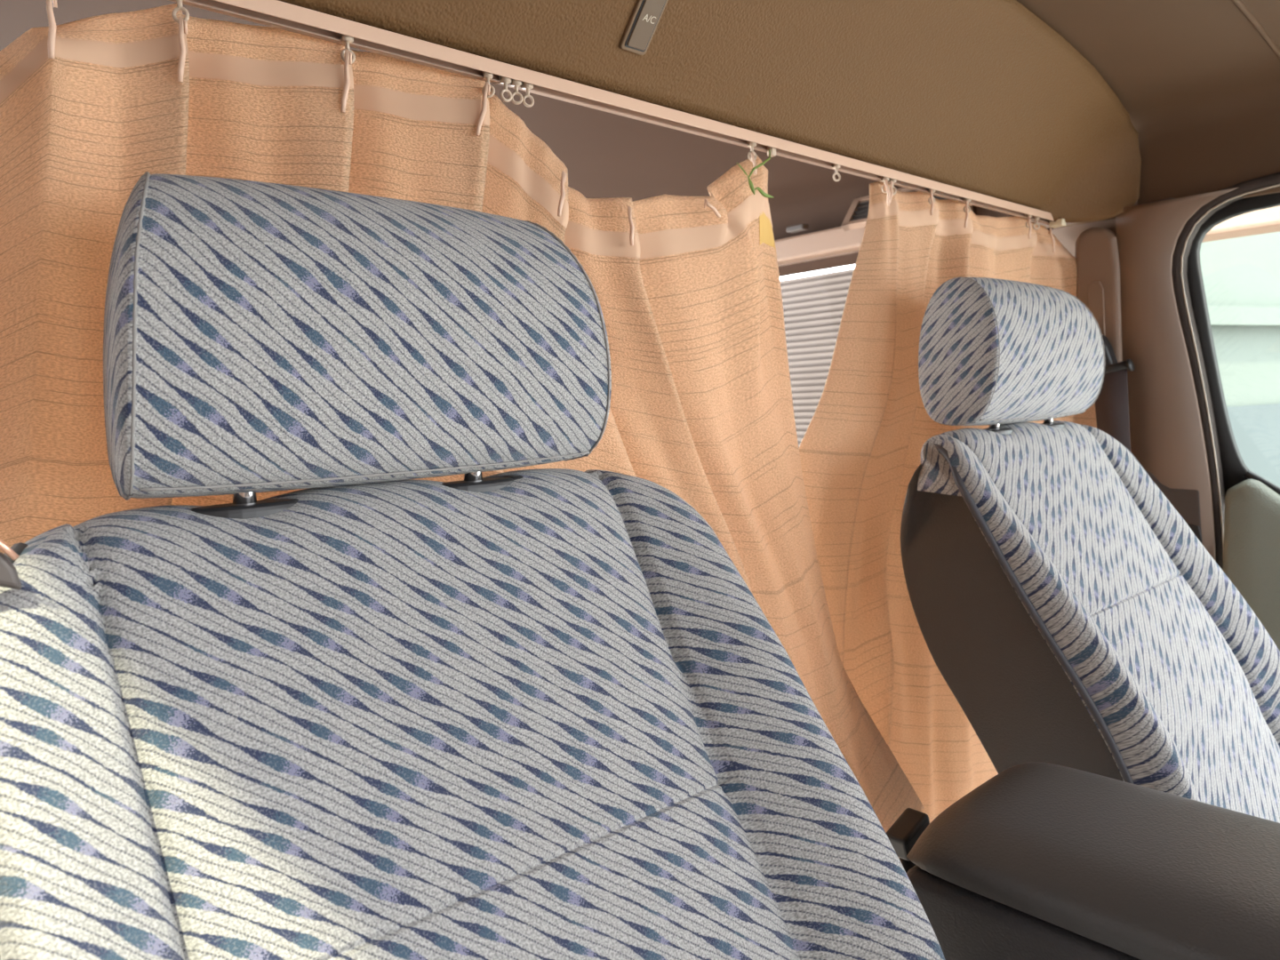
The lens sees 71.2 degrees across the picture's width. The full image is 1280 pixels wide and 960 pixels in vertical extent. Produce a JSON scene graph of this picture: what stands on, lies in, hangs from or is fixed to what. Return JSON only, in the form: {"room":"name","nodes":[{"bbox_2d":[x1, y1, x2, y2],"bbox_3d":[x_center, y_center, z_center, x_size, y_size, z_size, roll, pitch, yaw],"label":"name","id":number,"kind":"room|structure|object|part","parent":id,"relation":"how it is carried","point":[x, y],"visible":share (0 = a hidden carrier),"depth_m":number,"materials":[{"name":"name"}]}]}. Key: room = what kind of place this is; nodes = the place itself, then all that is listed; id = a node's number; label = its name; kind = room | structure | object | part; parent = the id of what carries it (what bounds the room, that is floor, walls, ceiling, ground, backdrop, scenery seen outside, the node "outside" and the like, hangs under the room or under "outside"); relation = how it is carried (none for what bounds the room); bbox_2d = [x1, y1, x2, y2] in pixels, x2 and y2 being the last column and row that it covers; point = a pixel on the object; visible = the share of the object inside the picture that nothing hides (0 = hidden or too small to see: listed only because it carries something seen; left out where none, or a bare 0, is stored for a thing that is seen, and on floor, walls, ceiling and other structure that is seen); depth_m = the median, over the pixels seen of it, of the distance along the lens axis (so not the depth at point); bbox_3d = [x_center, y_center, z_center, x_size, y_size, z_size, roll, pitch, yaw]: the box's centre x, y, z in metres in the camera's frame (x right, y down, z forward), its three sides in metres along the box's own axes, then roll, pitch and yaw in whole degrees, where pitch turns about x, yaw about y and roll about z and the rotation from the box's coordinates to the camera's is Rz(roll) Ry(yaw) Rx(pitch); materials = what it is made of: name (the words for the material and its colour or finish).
{"room":"vehicle interior","nodes":[
{"label":"vehicle interior","id":0,"kind":"room"},
{"bbox_2d":[0,0,1279,277],"bbox_3d":[-0.050,-0.466,1.054,1.765,0.217,3.230,-7,6,-41],"label":"ceiling","id":1,"kind":"structure","parent":0,"point":[1198,84],"depth_m":1.32,"materials":[{"name":"beige fabric"}]},
{"bbox_2d":[840,187,971,231],"bbox_3d":[0.536,-0.512,1.610,0.055,0.065,0.380,-7,6,-41],"label":"ceiling vent","id":2,"kind":"object","parent":1,"relation":"in","point":[856,217],"visible":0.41,"depth_m":1.73,"materials":[{"name":"black plastic"}]},
{"bbox_2d":[1231,0,1279,59],"bbox_3d":[0.610,-0.476,0.972,0.855,0.200,0.007,-7,6,-41],"label":"trim","id":3,"kind":"structure","parent":1,"relation":"attached to","point":[1239,4],"depth_m":1.10,"materials":[{"name":"beige plastic"}]},
{"bbox_2d":[777,200,1137,266],"bbox_3d":[0.233,0.113,2.225,0.154,1.220,1.905,-7,6,-41],"label":"wall","id":4,"kind":"structure","parent":0,"point":[1068,236],"depth_m":1.50,"materials":[{"name":"beige plastic"}]},
{"bbox_2d":[168,0,1066,227],"bbox_3d":[0.085,-0.361,0.925,1.623,0.023,0.029,-6,6,-42],"label":"rail","id":5,"kind":"object","parent":4,"relation":"attached to","point":[275,13],"visible":0.91,"depth_m":0.79,"materials":[{"name":"plastic"}]},
{"bbox_2d":[171,0,189,23],"bbox_3d":[-0.303,-0.312,0.588,0.010,0.023,0.008,-5,5,-26],"label":"curtain hook","id":6,"kind":"object","parent":5,"relation":"hanging from","point":[180,7],"visible":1,"depth_m":0.59,"materials":[{"name":"plastic"}]},
{"bbox_2d":[339,33,355,63],"bbox_3d":[-0.217,-0.321,0.664,0.008,0.023,0.010,2,6,41],"label":"curtain hook","id":7,"kind":"object","parent":5,"relation":"hanging from","point":[347,40],"visible":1,"depth_m":0.66,"materials":[{"name":"plastic"}]},
{"bbox_2d":[0,0,924,832],"bbox_3d":[-0.029,0.111,0.891,1.162,0.940,0.073,-7,6,-41],"label":"curtain","id":8,"kind":"object","parent":5,"relation":"hanging from","point":[688,290],"visible":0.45,"depth_m":0.71,"materials":[{"name":"fabric"}]},
{"bbox_2d":[736,149,773,198],"bbox_3d":[0.127,-0.332,0.953,0.012,0.058,0.071,1,6,37],"label":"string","id":9,"kind":"object","parent":8,"relation":"attached to","point":[751,186],"visible":1,"depth_m":0.95,"materials":[{"name":"green fabric"}]},
{"bbox_3d":[0.131,-0.334,0.960,0.008,0.054,0.054,1,6,35],"label":"stem","id":10,"kind":"part","parent":9,"relation":"part of","materials":[{"name":"green plant"}]},
{"bbox_2d":[481,71,495,97],"bbox_3d":[-0.127,-0.330,0.745,0.010,0.023,0.008,-4,5,-22],"label":"curtain hook","id":11,"kind":"object","parent":5,"relation":"hanging from","point":[487,76],"visible":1,"depth_m":0.74,"materials":[{"name":"plastic"}]},
{"bbox_2d":[498,75,511,102],"bbox_3d":[-0.114,-0.332,0.756,0.008,0.023,0.010,1,6,37],"label":"curtain hook","id":12,"kind":"object","parent":5,"relation":"hanging from","point":[505,81],"visible":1,"depth_m":0.76,"materials":[{"name":"plastic"}]},
{"bbox_2d":[510,78,522,104],"bbox_3d":[-0.106,-0.333,0.763,0.010,0.023,0.008,-6,6,-36],"label":"curtain hook","id":13,"kind":"object","parent":5,"relation":"hanging from","point":[516,84],"visible":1,"depth_m":0.76,"materials":[{"name":"plastic"}]},
{"bbox_2d":[521,81,534,107],"bbox_3d":[-0.097,-0.334,0.771,0.008,0.023,0.010,2,7,42],"label":"curtain hook","id":14,"kind":"object","parent":5,"relation":"hanging from","point":[527,86],"visible":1,"depth_m":0.77,"materials":[{"name":"plastic"}]},
{"bbox_2d":[746,140,756,160],"bbox_3d":[0.121,-0.356,0.965,0.010,0.023,0.008,-7,7,-43],"label":"curtain hook","id":15,"kind":"object","parent":5,"relation":"hanging from","point":[751,145],"visible":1,"depth_m":0.96,"materials":[{"name":"plastic"}]},
{"bbox_2d":[767,145,775,157],"bbox_3d":[0.145,-0.363,0.986,0.008,0.011,0.008,-7,6,-41],"label":"clip","id":16,"kind":"object","parent":5,"relation":"attached to","point":[772,149],"visible":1,"depth_m":0.98,"materials":[{"name":"plastic"}]},
{"bbox_2d":[832,162,840,181],"bbox_3d":[0.234,-0.368,1.066,0.010,0.023,0.008,-7,6,-41],"label":"curtain hook","id":17,"kind":"object","parent":5,"relation":"hanging from","point":[836,166],"visible":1,"depth_m":1.06,"materials":[{"name":"plastic"}]},
{"bbox_2d":[880,176,889,193],"bbox_3d":[0.311,-0.376,1.135,0.010,0.023,0.008,-6,6,-35],"label":"curtain hook","id":18,"kind":"object","parent":5,"relation":"hanging from","point":[883,178],"visible":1,"depth_m":1.13,"materials":[{"name":"plastic"}]},
{"bbox_2d":[888,177,896,194],"bbox_3d":[0.324,-0.377,1.146,0.010,0.023,0.008,-4,5,-21],"label":"curtain hook","id":19,"kind":"object","parent":5,"relation":"hanging from","point":[892,180],"visible":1,"depth_m":1.15,"materials":[{"name":"plastic"}]},
{"bbox_2d":[927,187,935,204],"bbox_3d":[0.394,-0.384,1.208,0.010,0.023,0.008,-7,7,-42],"label":"curtain hook","id":20,"kind":"object","parent":5,"relation":"hanging from","point":[928,189],"visible":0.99,"depth_m":1.21,"materials":[{"name":"plastic"}]},
{"bbox_2d":[798,179,1096,823],"bbox_3d":[0.484,0.114,1.336,0.725,1.046,0.090,-6,6,-36],"label":"curtain","id":21,"kind":"object","parent":5,"relation":"hanging from","point":[860,448],"visible":0.44,"depth_m":1.25,"materials":[{"name":"fabric"}]},
{"bbox_2d":[963,197,970,212],"bbox_3d":[0.466,-0.392,1.272,0.010,0.023,0.008,-4,5,-20],"label":"curtain hook","id":22,"kind":"object","parent":5,"relation":"hanging from","point":[964,198],"visible":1,"depth_m":1.27,"materials":[{"name":"plastic"}]},
{"bbox_2d":[1024,213,1031,227],"bbox_3d":[0.608,-0.406,1.399,0.010,0.023,0.008,-6,6,-38],"label":"curtain hook","id":23,"kind":"object","parent":5,"relation":"hanging from","point":[1026,215],"visible":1,"depth_m":1.40,"materials":[{"name":"plastic"}]},
{"bbox_2d":[1032,216,1039,229],"bbox_3d":[0.629,-0.409,1.417,0.010,0.023,0.008,-4,5,-22],"label":"curtain hook","id":24,"kind":"object","parent":5,"relation":"hanging from","point":[1036,218],"visible":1,"depth_m":1.42,"materials":[{"name":"plastic"}]},
{"bbox_2d":[279,0,1141,222],"bbox_3d":[0.122,-0.445,0.862,1.723,0.204,0.177,-7,6,-41],"label":"trim","id":25,"kind":"structure","parent":4,"relation":"attached to","point":[984,97],"depth_m":0.99,"materials":[{"name":"plastic"}]},
{"bbox_2d":[619,0,668,55],"bbox_3d":[0.004,-0.408,0.790,0.030,0.047,0.043,-7,6,-41],"label":"switch","id":26,"kind":"object","parent":25,"relation":"attached to","point":[645,16],"visible":1,"depth_m":0.79,"materials":[{"name":"grey plastic"}]},
{"bbox_2d":[786,223,807,232],"bbox_3d":[0.323,-0.517,1.835,0.020,0.012,0.044,-7,6,-41],"label":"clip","id":27,"kind":"object","parent":4,"relation":"attached to","point":[799,228],"visible":1,"depth_m":1.83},
{"bbox_2d":[774,205,972,264],"bbox_3d":[0.156,-0.500,2.090,0.046,0.047,1.300,-7,6,-41],"label":"trim","id":28,"kind":"structure","parent":4,"relation":"attached to","point":[833,241],"depth_m":1.83,"materials":[{"name":"beige plastic"}]},
{"bbox_2d":[1075,227,1122,362],"bbox_3d":[0.754,-0.293,1.469,0.048,0.238,0.074,-7,6,-41],"label":"trim","id":29,"kind":"structure","parent":4,"relation":"attached to","point":[1097,256],"depth_m":1.45,"materials":[{"name":"beige plastic"}]},
{"bbox_2d":[1095,335,1135,452],"bbox_3d":[0.771,0.003,1.471,0.060,0.484,0.088,-7,6,-41],"label":"belt","id":30,"kind":"object","parent":4,"relation":"hanging from","point":[1112,403],"visible":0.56,"depth_m":1.44,"materials":[{"name":"black fabric"}]},
{"bbox_2d":[1141,197,1174,204],"bbox_3d":[0.810,-0.431,1.388,0.007,0.009,0.058,-7,6,-41],"label":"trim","id":31,"kind":"structure","parent":4,"relation":"attached to","point":[1171,197],"depth_m":1.39,"materials":[{"name":"beige plastic"}]},
{"bbox_2d":[1145,470,1202,544],"bbox_3d":[0.868,0.275,1.491,0.076,0.604,0.144,-7,6,-41],"label":"trim","id":32,"kind":"structure","parent":4,"relation":"attached to","point":[1187,502],"depth_m":1.42,"materials":[{"name":"black plastic"}]},
{"bbox_2d":[1115,187,1239,561],"bbox_3d":[0.869,0.051,1.434,0.103,0.975,0.167,-7,6,-41],"label":"trim","id":33,"kind":"structure","parent":4,"relation":"attached to","point":[1166,433],"depth_m":1.41,"materials":[{"name":"beige plastic"}]},
{"bbox_2d":[1171,172,1279,570],"bbox_3d":[0.980,0.039,1.327,0.114,0.999,0.333,-7,6,-41],"label":"door seal","id":34,"kind":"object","parent":4,"relation":"attached to","point":[1271,180],"depth_m":1.39,"materials":[{"name":"black rubber"}]},
{"bbox_2d":[1180,184,1279,556],"bbox_3d":[0.977,0.048,1.313,0.086,0.975,0.315,-7,6,-41],"label":"trim","id":35,"kind":"structure","parent":4,"relation":"attached to","point":[1277,185],"depth_m":1.38,"materials":[{"name":"grey rubber"}]},
{"bbox_2d":[1187,192,1279,651],"bbox_3d":[0.990,0.128,1.331,0.070,1.164,0.342,-7,6,-41],"label":"door","id":36,"kind":"structure","parent":4,"relation":"in","point":[1252,516],"depth_m":1.36,"materials":[{"name":"plastic"}]},
{"bbox_3d":[1.025,0.354,1.324,0.054,0.712,0.272,-7,7,-44],"label":"panel","id":37,"kind":"part","parent":36,"relation":"part of","materials":[{"name":"plastic"}]},
{"bbox_3d":[0.256,0.862,0.910,1.880,0.050,3.950,-7,6,-41],"label":"floor","id":38,"kind":"structure","parent":0,"visible":0},
{"bbox_2d":[0,171,944,959],"bbox_3d":[0.072,0.357,0.361,0.499,1.061,0.796,-7,6,-41],"label":"seat","id":39,"kind":"object","parent":38,"relation":"on","point":[373,710],"visible":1,"depth_m":0.50,"materials":[{"name":"fabric"}]},
{"bbox_2d":[0,539,21,589],"bbox_3d":[-0.294,0.036,0.399,0.028,0.031,0.012,-7,6,-41],"label":"guide","id":40,"kind":"object","parent":39,"relation":"on","point":[9,577],"visible":1,"depth_m":0.40,"materials":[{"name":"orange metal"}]},
{"bbox_3d":[-0.232,-0.003,0.522,0.013,0.106,0.018,-7,6,-41],"label":"headrest post","id":41,"kind":"part","parent":39,"relation":"part of","materials":[{"name":"silver metal"}]},
{"bbox_2d":[0,468,944,959],"bbox_3d":[-0.041,0.276,0.487,0.478,0.541,0.410,-7,6,-41],"label":"backrest cushion","id":42,"kind":"object","parent":39,"relation":"on","point":[364,714],"depth_m":0.49,"materials":[{"name":"fabric"}]},
{"bbox_3d":[-0.118,-0.016,0.624,0.013,0.106,0.018,-7,6,-41],"label":"headrest post","id":43,"kind":"part","parent":39,"relation":"part of","materials":[{"name":"silver metal"}]},
{"bbox_2d":[886,808,929,872],"bbox_3d":[0.257,0.510,0.846,0.047,0.397,0.024,-7,6,-41],"label":"belt buckle","id":44,"kind":"object","parent":38,"relation":"attached to","point":[904,833],"visible":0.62,"depth_m":0.82,"materials":[{"name":"black plastic"}]},
{"bbox_2d":[900,276,1279,823],"bbox_3d":[0.731,0.281,0.948,0.499,1.061,0.796,-7,6,-41],"label":"seat","id":45,"kind":"object","parent":38,"relation":"on","point":[1075,619],"visible":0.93,"depth_m":1.03,"materials":[{"name":"fabric"}]},
{"bbox_3d":[0.445,-0.081,1.125,0.013,0.106,0.018,-7,6,-41],"label":"headrest post","id":46,"kind":"part","parent":45,"relation":"part of","materials":[{"name":"silver metal"}]},
{"bbox_3d":[0.560,-0.094,1.227,0.013,0.106,0.018,-7,6,-41],"label":"headrest post","id":47,"kind":"part","parent":45,"relation":"part of","materials":[{"name":"silver metal"}]},
{"bbox_2d":[906,762,1279,959],"bbox_3d":[0.553,0.562,0.495,0.202,0.591,0.798,-7,6,-41],"label":"console","id":48,"kind":"object","parent":38,"relation":"on","point":[1038,860],"visible":1,"depth_m":0.64,"materials":[{"name":"plastic"}]},
{"label":"outside","id":49,"kind":"structure","parent":0,"visible":0},
{"bbox_3d":[0.145,1.570,1.551,26.000,0.100,26.000,-7,6,-41],"label":"ground","id":50,"kind":"structure","parent":49,"visible":0},
{"bbox_2d":[780,268,854,447],"bbox_3d":[0.407,0.211,4.169,0.108,2.145,2.850,-7,6,-41],"label":"roller shutter","id":51,"kind":"object","parent":50,"relation":"on","point":[813,306],"visible":0.02,"depth_m":3.67,"materials":[{"name":"metal"}]},
{"bbox_2d":[1200,231,1279,487],"bbox_3d":[4.451,-1.169,4.602,6.700,4.500,0.260,-5,5,-27],"label":"window","id":52,"kind":"structure","parent":50,"relation":"on","point":[1241,276],"depth_m":3.51,"materials":[{"name":"clear glass"}]},
{"bbox_2d":[1201,205,1279,242],"bbox_3d":[2.265,0.261,1.202,0.120,2.400,3.750,-7,6,-41],"label":"eave","id":53,"kind":"object","parent":50,"relation":"on","point":[1264,220],"visible":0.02,"depth_m":2.02}
]}

